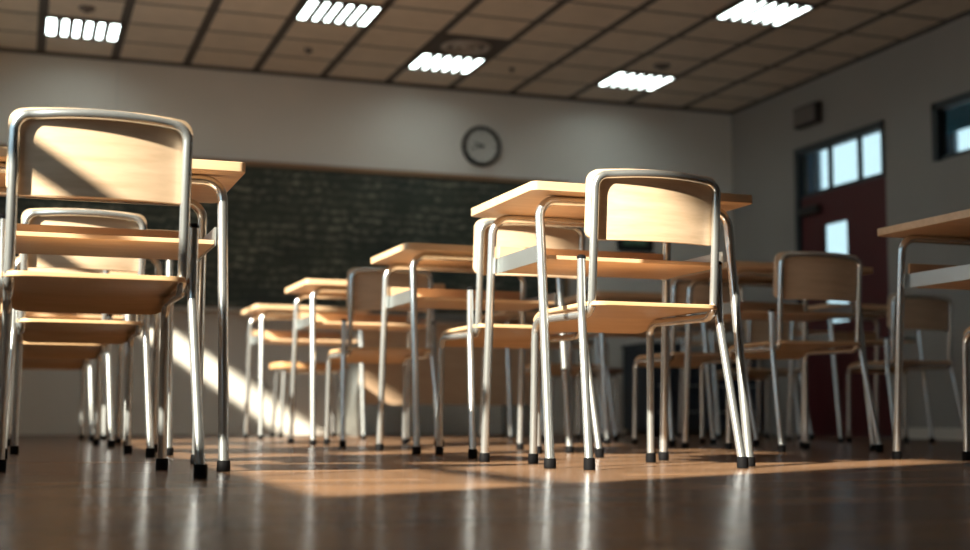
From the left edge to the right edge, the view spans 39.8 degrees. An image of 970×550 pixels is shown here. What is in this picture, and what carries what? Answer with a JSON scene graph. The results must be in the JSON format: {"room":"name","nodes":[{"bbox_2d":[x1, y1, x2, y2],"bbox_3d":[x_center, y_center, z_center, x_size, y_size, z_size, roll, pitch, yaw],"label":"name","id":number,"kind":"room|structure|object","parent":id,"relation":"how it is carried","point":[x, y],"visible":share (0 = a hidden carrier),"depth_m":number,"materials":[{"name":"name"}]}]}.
{"room":"classroom","nodes":[
{"label":"classroom","id":0,"kind":"room"},
{"bbox_2d":[0,51,733,424],"bbox_3d":[-0.920,-0.241,9.847,6.369,2.803,0.150,2,-6,-19],"label":"wall","id":1,"kind":"structure","parent":0,"point":[234,115],"depth_m":9.75,"materials":[{"name":"white paint"}]},
{"bbox_2d":[116,61,118,110],"bbox_3d":[-2.554,-1.170,9.286,0.013,0.641,0.011,2,-6,-19],"label":"cable cover","id":2,"kind":"object","parent":1,"relation":"attached to","point":[117,83],"visible":0.64,"depth_m":9.29,"materials":[{"name":"grey plastic"}]},
{"bbox_2d":[0,144,568,319],"bbox_3d":[-1.326,-0.262,9.571,4.180,1.085,0.102,2,-6,-19],"label":"chalkboard","id":3,"kind":"object","parent":1,"relation":"attached to","point":[289,224],"visible":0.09,"depth_m":9.66,"materials":[{"name":"stone"}]},
{"bbox_2d":[19,424,627,434],"bbox_3d":[-0.837,1.113,9.648,5.999,0.070,0.014,2,-6,-19],"label":"baseboard","id":4,"kind":"structure","parent":1,"relation":"attached to","point":[24,429],"depth_m":9.38,"materials":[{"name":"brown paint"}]},
{"bbox_2d":[0,47,731,114],"bbox_3d":[-0.827,-1.435,9.915,5.999,0.032,0.018,2,-6,-19],"label":"trim","id":5,"kind":"structure","parent":1,"relation":"attached to","point":[40,52],"depth_m":9.84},
{"bbox_2d":[462,126,500,166],"bbox_3d":[-0.025,-0.974,10.137,0.312,0.312,0.035,2,-6,-19],"label":"wall clock","id":6,"kind":"object","parent":1,"relation":"attached to","point":[481,146],"visible":1,"depth_m":10.13,"materials":[{"name":"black plastic"}]},
{"bbox_2d":[616,240,652,251],"bbox_3d":[1.175,-0.334,10.492,0.306,0.300,0.028,2,-6,-19],"label":"framed picture","id":7,"kind":"object","parent":1,"relation":"attached to","point":[636,246],"visible":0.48,"depth_m":10.47,"materials":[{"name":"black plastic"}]},
{"bbox_2d":[623,241,646,245],"bbox_3d":[1.173,-0.333,10.498,0.210,0.210,0.012,2,-6,-19],"label":"print","id":8,"kind":"object","parent":7,"relation":"attached to","point":[625,243],"depth_m":10.48},
{"bbox_2d":[0,434,969,549],"bbox_3d":[1.153,0.592,3.750,6.369,0.120,12.804,2,-6,-19],"label":"floor","id":9,"kind":"structure","parent":0,"point":[60,492],"depth_m":2.14,"materials":[{"name":"brown wood"}]},
{"bbox_2d":[10,358,93,440],"bbox_3d":[-2.267,0.471,6.966,0.462,0.771,0.491,2,-6,-19],"label":"chair","id":10,"kind":"object","parent":9,"relation":"on","point":[48,364],"visible":0.27,"depth_m":7.12,"materials":[{"name":"metal"}]},
{"bbox_2d":[0,296,106,439],"bbox_3d":[-2.348,0.511,7.198,0.655,0.740,0.548,2,-6,-19],"label":"school desk","id":11,"kind":"object","parent":9,"relation":"on","point":[103,393],"visible":0.09,"depth_m":7.06,"materials":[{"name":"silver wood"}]},
{"bbox_2d":[7,257,114,447],"bbox_3d":[-1.790,0.329,5.604,0.462,0.771,0.491,2,-6,-19],"label":"chair","id":12,"kind":"object","parent":9,"relation":"on","point":[30,350],"visible":0.3,"depth_m":5.58,"materials":[{"name":"metal"}]},
{"bbox_2d":[0,268,137,445],"bbox_3d":[-1.864,0.368,5.828,0.655,0.740,0.548,2,-6,-19],"label":"school desk","id":13,"kind":"object","parent":9,"relation":"on","point":[35,315],"visible":0.14,"depth_m":5.89,"materials":[{"name":"brown wood"}]},
{"bbox_2d":[0,304,123,320],"bbox_3d":[-1.867,0.158,5.862,0.528,0.078,0.368,2,-6,-19],"label":"shelf","id":14,"kind":"object","parent":13,"relation":"attached to","point":[35,315],"depth_m":5.78,"materials":[{"name":"brown wood"}]},
{"bbox_2d":[5,208,154,458],"bbox_3d":[-1.315,0.197,4.336,0.462,0.771,0.491,2,-6,-19],"label":"chair","id":15,"kind":"object","parent":9,"relation":"on","point":[31,330],"visible":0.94,"depth_m":4.22,"materials":[{"name":"metal"}]},
{"bbox_2d":[2,253,173,455],"bbox_3d":[-1.386,0.235,4.551,0.655,0.740,0.548,2,-6,-19],"label":"school desk","id":16,"kind":"object","parent":9,"relation":"on","point":[169,263],"visible":0.2,"depth_m":4.83,"materials":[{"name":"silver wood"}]},
{"bbox_2d":[0,108,207,478],"bbox_3d":[-0.871,0.054,2.973,0.462,0.771,0.491,2,-6,-19],"label":"chair","id":17,"kind":"object","parent":9,"relation":"on","point":[53,152],"visible":1,"depth_m":2.84,"materials":[{"name":"metal"}]},
{"bbox_2d":[0,146,245,471],"bbox_3d":[-0.967,0.106,3.322,0.655,0.740,0.548,2,-6,-19],"label":"school desk","id":18,"kind":"object","parent":9,"relation":"on","point":[212,180],"visible":0.6,"depth_m":3.27,"materials":[{"name":"brown wood"}]},
{"bbox_2d":[4,224,213,259],"bbox_3d":[-0.970,-0.104,3.356,0.528,0.078,0.368,2,-6,-19],"label":"shelf","id":19,"kind":"object","parent":18,"relation":"attached to","point":[30,238],"depth_m":3.37,"materials":[{"name":"brown wood"}]},
{"bbox_2d":[241,304,370,439],"bbox_3d":[-1.031,0.564,7.654,0.655,0.740,0.548,2,-6,-19],"label":"school desk","id":20,"kind":"object","parent":9,"relation":"on","point":[261,337],"visible":0.61,"depth_m":7.56,"materials":[{"name":"brown wood"}]},
{"bbox_2d":[254,331,356,345],"bbox_3d":[-1.034,0.354,7.687,0.528,0.078,0.368,2,-6,-19],"label":"shelf","id":21,"kind":"object","parent":20,"relation":"attached to","point":[268,337],"depth_m":7.80,"materials":[{"name":"brown wood"}]},
{"bbox_2d":[269,362,348,437],"bbox_3d":[-1.094,0.776,8.287,0.450,0.453,0.340,2,-6,-19],"label":"stool","id":22,"kind":"object","parent":9,"relation":"on","point":[285,367],"visible":0.76,"depth_m":8.21,"materials":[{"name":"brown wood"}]},
{"bbox_2d":[285,279,444,445],"bbox_3d":[-0.570,0.420,6.275,0.655,0.740,0.548,2,-6,-19],"label":"school desk","id":23,"kind":"object","parent":9,"relation":"on","point":[314,289],"visible":0.58,"depth_m":6.33,"materials":[{"name":"brown wood"}]},
{"bbox_2d":[300,312,426,330],"bbox_3d":[-0.573,0.210,6.309,0.528,0.078,0.368,2,-6,-19],"label":"shelf","id":24,"kind":"object","parent":23,"relation":"attached to","point":[322,320],"depth_m":6.40,"materials":[{"name":"brown wood"}]},
{"bbox_2d":[323,267,443,446],"bbox_3d":[-0.468,0.371,5.955,0.462,0.771,0.491,2,-6,-19],"label":"chair","id":25,"kind":"object","parent":9,"relation":"on","point":[364,284],"visible":0.87,"depth_m":5.81,"materials":[{"name":"metal"}]},
{"bbox_2d":[336,323,530,435],"bbox_3d":[-0.333,0.720,9.123,1.260,0.745,0.660,2,-6,-19],"label":"desk","id":26,"kind":"object","parent":9,"relation":"on","point":[455,358],"visible":0.37,"depth_m":8.85,"materials":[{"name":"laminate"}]},
{"bbox_2d":[371,243,573,453],"bbox_3d":[-0.049,0.289,5.013,0.655,0.740,0.548,2,-6,-19],"label":"school desk","id":27,"kind":"object","parent":9,"relation":"on","point":[414,257],"visible":0.68,"depth_m":5.02,"materials":[{"name":"brown wood"}]},
{"bbox_2d":[391,287,553,311],"bbox_3d":[-0.053,0.078,5.047,0.528,0.078,0.368,2,-6,-19],"label":"shelf","id":28,"kind":"object","parent":27,"relation":"attached to","point":[400,297],"depth_m":5.10,"materials":[{"name":"brown wood"}]},
{"bbox_2d":[435,218,603,458],"bbox_3d":[0.091,0.220,4.506,0.462,0.771,0.491,2,-6,-19],"label":"chair","id":29,"kind":"object","parent":9,"relation":"on","point":[470,336],"visible":0.59,"depth_m":4.35,"materials":[{"name":"metal"}]},
{"bbox_2d":[479,311,604,439],"bbox_3d":[0.336,0.606,7.999,0.655,0.740,0.548,2,-6,-19],"label":"school desk","id":30,"kind":"object","parent":9,"relation":"on","point":[500,317],"visible":0.27,"depth_m":7.84,"materials":[{"name":"brown wood"}]},
{"bbox_2d":[525,341,592,348],"bbox_3d":[0.332,0.396,8.033,0.528,0.078,0.368,2,-6,-19],"label":"shelf","id":31,"kind":"object","parent":30,"relation":"attached to","point":[553,345],"depth_m":8.01,"materials":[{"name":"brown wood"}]},
{"bbox_2d":[525,302,618,440],"bbox_3d":[0.454,0.555,7.663,0.462,0.771,0.491,2,-6,-19],"label":"chair","id":32,"kind":"object","parent":9,"relation":"on","point":[555,368],"visible":0.23,"depth_m":7.58,"materials":[{"name":"metal"}]},
{"bbox_2d":[551,368,622,436],"bbox_3d":[0.662,0.854,8.956,0.450,0.453,0.340,2,-6,-19],"label":"chair","id":33,"kind":"object","parent":9,"relation":"on","point":[613,372],"visible":0.27,"depth_m":8.88,"materials":[{"name":"silver wood"}]},
{"bbox_2d":[471,181,755,468],"bbox_3d":[0.352,0.159,3.767,0.655,0.740,0.548,2,-6,-19],"label":"school desk","id":34,"kind":"object","parent":9,"relation":"on","point":[541,204],"visible":0.68,"depth_m":3.72,"materials":[{"name":"brown wood"}]},
{"bbox_2d":[499,246,722,279],"bbox_3d":[0.349,-0.052,3.801,0.528,0.078,0.368,2,-6,-19],"label":"shelf","id":35,"kind":"object","parent":34,"relation":"attached to","point":[518,260],"depth_m":3.80,"materials":[{"name":"brown wood"}]},
{"bbox_2d":[528,169,748,469],"bbox_3d":[0.385,0.130,3.639,0.462,0.771,0.491,2,-6,-20],"label":"chair","id":36,"kind":"object","parent":9,"relation":"on","point":[648,205],"visible":0.99,"depth_m":3.50,"materials":[{"name":"metal"}]},
{"bbox_2d":[563,291,716,443],"bbox_3d":[0.773,0.480,6.792,0.655,0.740,0.548,2,-6,-19],"label":"school desk","id":37,"kind":"object","parent":9,"relation":"on","point":[601,295],"visible":0.27,"depth_m":6.63,"materials":[{"name":"brown wood"}]},
{"bbox_2d":[587,326,699,337],"bbox_3d":[0.770,0.270,6.826,0.528,0.078,0.368,2,-6,-19],"label":"shelf","id":38,"kind":"object","parent":37,"relation":"attached to","point":[681,332],"depth_m":6.81,"materials":[{"name":"brown wood"}]},
{"bbox_2d":[622,343,763,434],"bbox_3d":[1.601,0.879,10.249,1.000,0.680,0.463,2,-6,-19],"label":"base cabinet","id":39,"kind":"object","parent":9,"relation":"on","point":[630,352],"visible":0.45,"depth_m":10.04,"materials":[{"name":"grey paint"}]},
{"bbox_2d":[632,279,759,446],"bbox_3d":[0.971,0.417,6.336,0.462,0.771,0.491,2,-6,-19],"label":"chair","id":40,"kind":"object","parent":9,"relation":"on","point":[678,288],"visible":0.48,"depth_m":6.21,"materials":[{"name":"metal"}]},
{"bbox_2d":[676,319,800,438],"bbox_3d":[1.619,0.671,8.569,0.655,0.740,0.548,2,-6,-19],"label":"school desk","id":41,"kind":"object","parent":9,"relation":"on","point":[696,346],"visible":0.31,"depth_m":8.51,"materials":[{"name":"brown wood"}]},
{"bbox_2d":[691,341,745,352],"bbox_3d":[1.615,0.461,8.603,0.528,0.078,0.368,2,-6,-19],"label":"shelf","id":42,"kind":"object","parent":41,"relation":"attached to","point":[696,346],"depth_m":8.59,"materials":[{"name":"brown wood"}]},
{"bbox_2d":[715,320,814,438],"bbox_3d":[1.707,0.629,8.317,0.462,0.771,0.491,2,-6,-19],"label":"chair","id":43,"kind":"object","parent":9,"relation":"on","point":[755,330],"visible":0.44,"depth_m":8.19,"materials":[{"name":"metal"}]},
{"bbox_2d":[673,261,875,450],"bbox_3d":[1.195,0.348,5.527,0.655,0.740,0.548,2,-6,-19],"label":"school desk","id":44,"kind":"object","parent":9,"relation":"on","point":[759,274],"visible":0.47,"depth_m":5.62,"materials":[{"name":"brown wood"}]},
{"bbox_2d":[694,300,851,321],"bbox_3d":[1.192,0.138,5.561,0.528,0.078,0.368,2,-6,-19],"label":"shelf","id":45,"kind":"object","parent":44,"relation":"attached to","point":[749,310],"depth_m":5.59,"materials":[{"name":"brown wood"}]},
{"bbox_2d":[725,251,883,452],"bbox_3d":[1.243,0.313,5.346,0.462,0.771,0.491,2,-6,-19],"label":"chair","id":46,"kind":"object","parent":9,"relation":"on","point":[800,275],"visible":0.98,"depth_m":5.20,"materials":[{"name":"wood"}]},
{"bbox_2d":[786,303,934,442],"bbox_3d":[2.067,0.553,7.439,0.655,0.740,0.548,2,-6,-19],"label":"school desk","id":47,"kind":"object","parent":9,"relation":"on","point":[869,311],"visible":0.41,"depth_m":7.36,"materials":[{"name":"brown wood"}]},
{"bbox_2d":[796,330,914,345],"bbox_3d":[2.063,0.343,7.473,0.528,0.078,0.368,2,-6,-19],"label":"shelf","id":48,"kind":"object","parent":47,"relation":"attached to","point":[871,338],"depth_m":7.50,"materials":[{"name":"brown wood"}]},
{"bbox_2d":[846,294,962,441],"bbox_3d":[2.204,0.500,7.078,0.462,0.771,0.491,2,-6,-19],"label":"chair","id":49,"kind":"object","parent":9,"relation":"on","point":[921,311],"visible":0.88,"depth_m":6.95,"materials":[{"name":"wood"}]},
{"bbox_2d":[877,209,969,459],"bbox_3d":[1.663,0.205,4.157,0.655,0.740,0.548,2,-6,-19],"label":"school desk","id":50,"kind":"object","parent":9,"relation":"on","point":[953,228],"visible":1,"depth_m":4.25,"materials":[{"name":"brown wood"}]},
{"bbox_2d":[908,263,969,289],"bbox_3d":[1.660,-0.006,4.191,0.528,0.078,0.368,2,-6,-19],"label":"shelf","id":51,"kind":"object","parent":50,"relation":"attached to","point":[933,276],"depth_m":4.18,"materials":[{"name":"brown wood"}]},
{"bbox_2d":[962,326,969,459],"bbox_3d":[1.759,0.182,4.082,0.462,0.771,0.491,2,-6,-19],"label":"chair","id":52,"kind":"object","parent":9,"relation":"on","point":[966,335],"visible":1,"depth_m":4.21,"materials":[{"name":"metal"}]},
{"bbox_2d":[0,0,969,110],"bbox_3d":[1.249,-2.131,3.988,6.199,0.140,12.854,2,-6,-19],"label":"ceiling","id":53,"kind":"structure","parent":0,"point":[562,48],"depth_m":8.80,"materials":[{"name":"beige tile"}]},
{"bbox_2d":[43,15,123,42],"bbox_3d":[-2.587,-1.579,8.614,0.482,0.018,0.442,2,-6,-19],"label":"recessed light","id":54,"kind":"object","parent":53,"relation":"in","point":[53,26],"visible":1,"depth_m":8.59,"materials":[{"name":"white plastic"}]},
{"bbox_2d":[78,5,94,12],"bbox_3d":[-2.428,-1.615,8.167,0.100,0.034,0.100,2,-6,-19],"label":"smoke detector","id":55,"kind":"object","parent":53,"relation":"attached to","point":[84,8],"visible":1,"depth_m":8.14,"materials":[{"name":"brown plastic"}]},
{"bbox_2d":[304,48,312,53],"bbox_3d":[-1.195,-1.515,9.074,0.056,0.034,0.056,2,-6,-19],"label":"smoke detector","id":56,"kind":"object","parent":53,"relation":"attached to","point":[307,50],"visible":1,"depth_m":9.05,"materials":[{"name":"brown metal"}]},
{"bbox_2d":[293,0,384,27],"bbox_3d":[-0.903,-1.611,8.247,0.482,0.018,0.442,2,-6,-19],"label":"recessed light","id":57,"kind":"object","parent":53,"relation":"in","point":[335,12],"visible":1,"depth_m":8.22,"materials":[{"name":"white plastic"}]},
{"bbox_2d":[404,51,488,74],"bbox_3d":[-0.274,-1.485,9.413,0.482,0.018,0.442,2,-6,-19],"label":"recessed light","id":58,"kind":"object","parent":53,"relation":"in","point":[424,61],"visible":1,"depth_m":9.39,"materials":[{"name":"white plastic"}]},
{"bbox_2d":[409,54,482,72],"bbox_3d":[-0.274,-1.491,9.414,0.438,0.006,0.398,2,-6,-19],"label":"diffuser","id":59,"kind":"object","parent":58,"relation":"attached to","point":[445,63],"depth_m":9.40,"materials":[{"name":"white plastic"}]},
{"bbox_2d":[423,34,510,57],"bbox_3d":[-0.126,-1.524,8.989,0.480,0.028,0.440,2,-6,-19],"label":"ceiling vent","id":60,"kind":"object","parent":53,"relation":"in","point":[445,43],"visible":1,"depth_m":8.95,"materials":[{"name":"grey metal"}]},
{"bbox_2d":[594,70,678,91],"bbox_3d":[1.114,-1.429,9.892,0.482,0.018,0.442,2,-6,-19],"label":"recessed light","id":61,"kind":"object","parent":53,"relation":"in","point":[629,80],"visible":1,"depth_m":9.86,"materials":[{"name":"white plastic"}]},
{"bbox_2d":[600,73,672,89],"bbox_3d":[1.114,-1.435,9.893,0.438,0.006,0.398,2,-6,-19],"label":"diffuser","id":62,"kind":"object","parent":61,"relation":"attached to","point":[630,81],"depth_m":9.87,"materials":[{"name":"white plastic"}]},
{"bbox_2d":[653,63,670,69],"bbox_3d":[1.249,-1.465,9.452,0.120,0.034,0.120,2,-6,-19],"label":"smoke detector","id":63,"kind":"object","parent":53,"relation":"attached to","point":[661,66],"visible":1,"depth_m":9.42,"materials":[{"name":"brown plastic"}]},
{"bbox_2d":[711,0,817,26],"bbox_3d":[1.706,-1.606,8.200,0.482,0.018,0.442,2,-6,-19],"label":"recessed light","id":64,"kind":"object","parent":53,"relation":"in","point":[774,13],"visible":1,"depth_m":8.18,"materials":[{"name":"white plastic"}]},
{"bbox_2d":[731,15,969,435],"bbox_3d":[4.124,-0.750,4.849,0.100,2.803,12.654,2,-6,-19],"label":"wall","id":65,"kind":"structure","parent":0,"point":[898,85],"depth_m":8.82,"materials":[{"name":"grey paint"}]},
{"bbox_2d":[794,198,802,417],"bbox_3d":[2.353,0.305,9.823,0.120,1.738,0.050,2,-6,-19],"label":"trim","id":66,"kind":"structure","parent":65,"relation":"attached to","point":[797,202],"depth_m":9.86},
{"bbox_2d":[793,101,821,129],"bbox_3d":[2.352,-1.161,9.758,0.075,0.150,0.300,2,-6,-19],"label":"wall speaker","id":67,"kind":"object","parent":65,"relation":"attached to","point":[810,114],"visible":1,"depth_m":9.70,"materials":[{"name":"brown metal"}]},
{"bbox_2d":[793,103,813,126],"bbox_3d":[2.320,-1.163,9.746,0.007,0.120,0.270,2,-6,-19],"label":"grille","id":68,"kind":"object","parent":67,"relation":"attached to","point":[803,116],"depth_m":9.74,"materials":[{"name":"brown metal"}]},
{"bbox_2d":[794,120,885,198],"bbox_3d":[2.506,-0.796,9.443,0.073,0.372,1.080,2,-6,-19],"label":"window","id":69,"kind":"structure","parent":65,"relation":"in","point":[857,134],"depth_m":9.47,"materials":[{"name":"clear glass"}]},
{"bbox_2d":[798,176,892,437],"bbox_3d":[2.492,0.251,9.305,0.080,1.735,1.025,2,-6,-19],"label":"door","id":70,"kind":"structure","parent":65,"relation":"in","point":[862,205],"depth_m":9.23,"materials":[{"name":"red paint"}]},
{"bbox_2d":[730,10,969,113],"bbox_3d":[4.076,-1.942,4.947,0.018,0.032,12.636,2,-6,-19],"label":"trim","id":71,"kind":"structure","parent":65,"relation":"attached to","point":[961,15],"depth_m":9.23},
{"bbox_2d":[901,428,962,439],"bbox_3d":[4.408,0.505,3.708,0.014,0.070,10.570,2,-6,-19],"label":"baseboard","id":72,"kind":"structure","parent":65,"relation":"attached to","point":[913,433],"depth_m":8.29,"materials":[{"name":"white paint"}]},
{"bbox_2d":[931,91,969,161],"bbox_3d":[3.035,-0.950,7.930,0.073,0.370,1.120,2,-6,-19],"label":"window","id":73,"kind":"structure","parent":65,"relation":"in","point":[937,108],"depth_m":8.39,"materials":[{"name":"black metal"}]},
{"bbox_2d":[807,131,958,192],"bbox_3d":[4.411,-0.297,9.823,0.120,3.150,10.500,2,-6,-19],"label":"wall","id":74,"kind":"structure","parent":0,"point":[810,157],"depth_m":13.21,"materials":[{"name":"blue paint"}]},
{"bbox_2d":[813,152,819,190],"bbox_3d":[3.510,-0.408,12.415,0.040,2.010,1.540,2,-6,-19],"label":"window","id":75,"kind":"structure","parent":74,"relation":"in","point":[815,155],"depth_m":13.18,"materials":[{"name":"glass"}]},
{"bbox_2d":[946,103,969,153],"bbox_3d":[4.150,-0.629,10.496,0.100,2.050,1.550,2,-6,-19],"label":"window","id":76,"kind":"structure","parent":74,"relation":"in","point":[958,118],"depth_m":11.12,"materials":[{"name":"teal glass"}]},
{"bbox_2d":[946,103,969,133],"bbox_3d":[4.111,-1.451,10.568,0.012,0.400,1.550,2,-6,-19],"label":"blind","id":77,"kind":"object","parent":76,"relation":"attached to","point":[958,118],"depth_m":11.09,"materials":[{"name":"teal fabric"}]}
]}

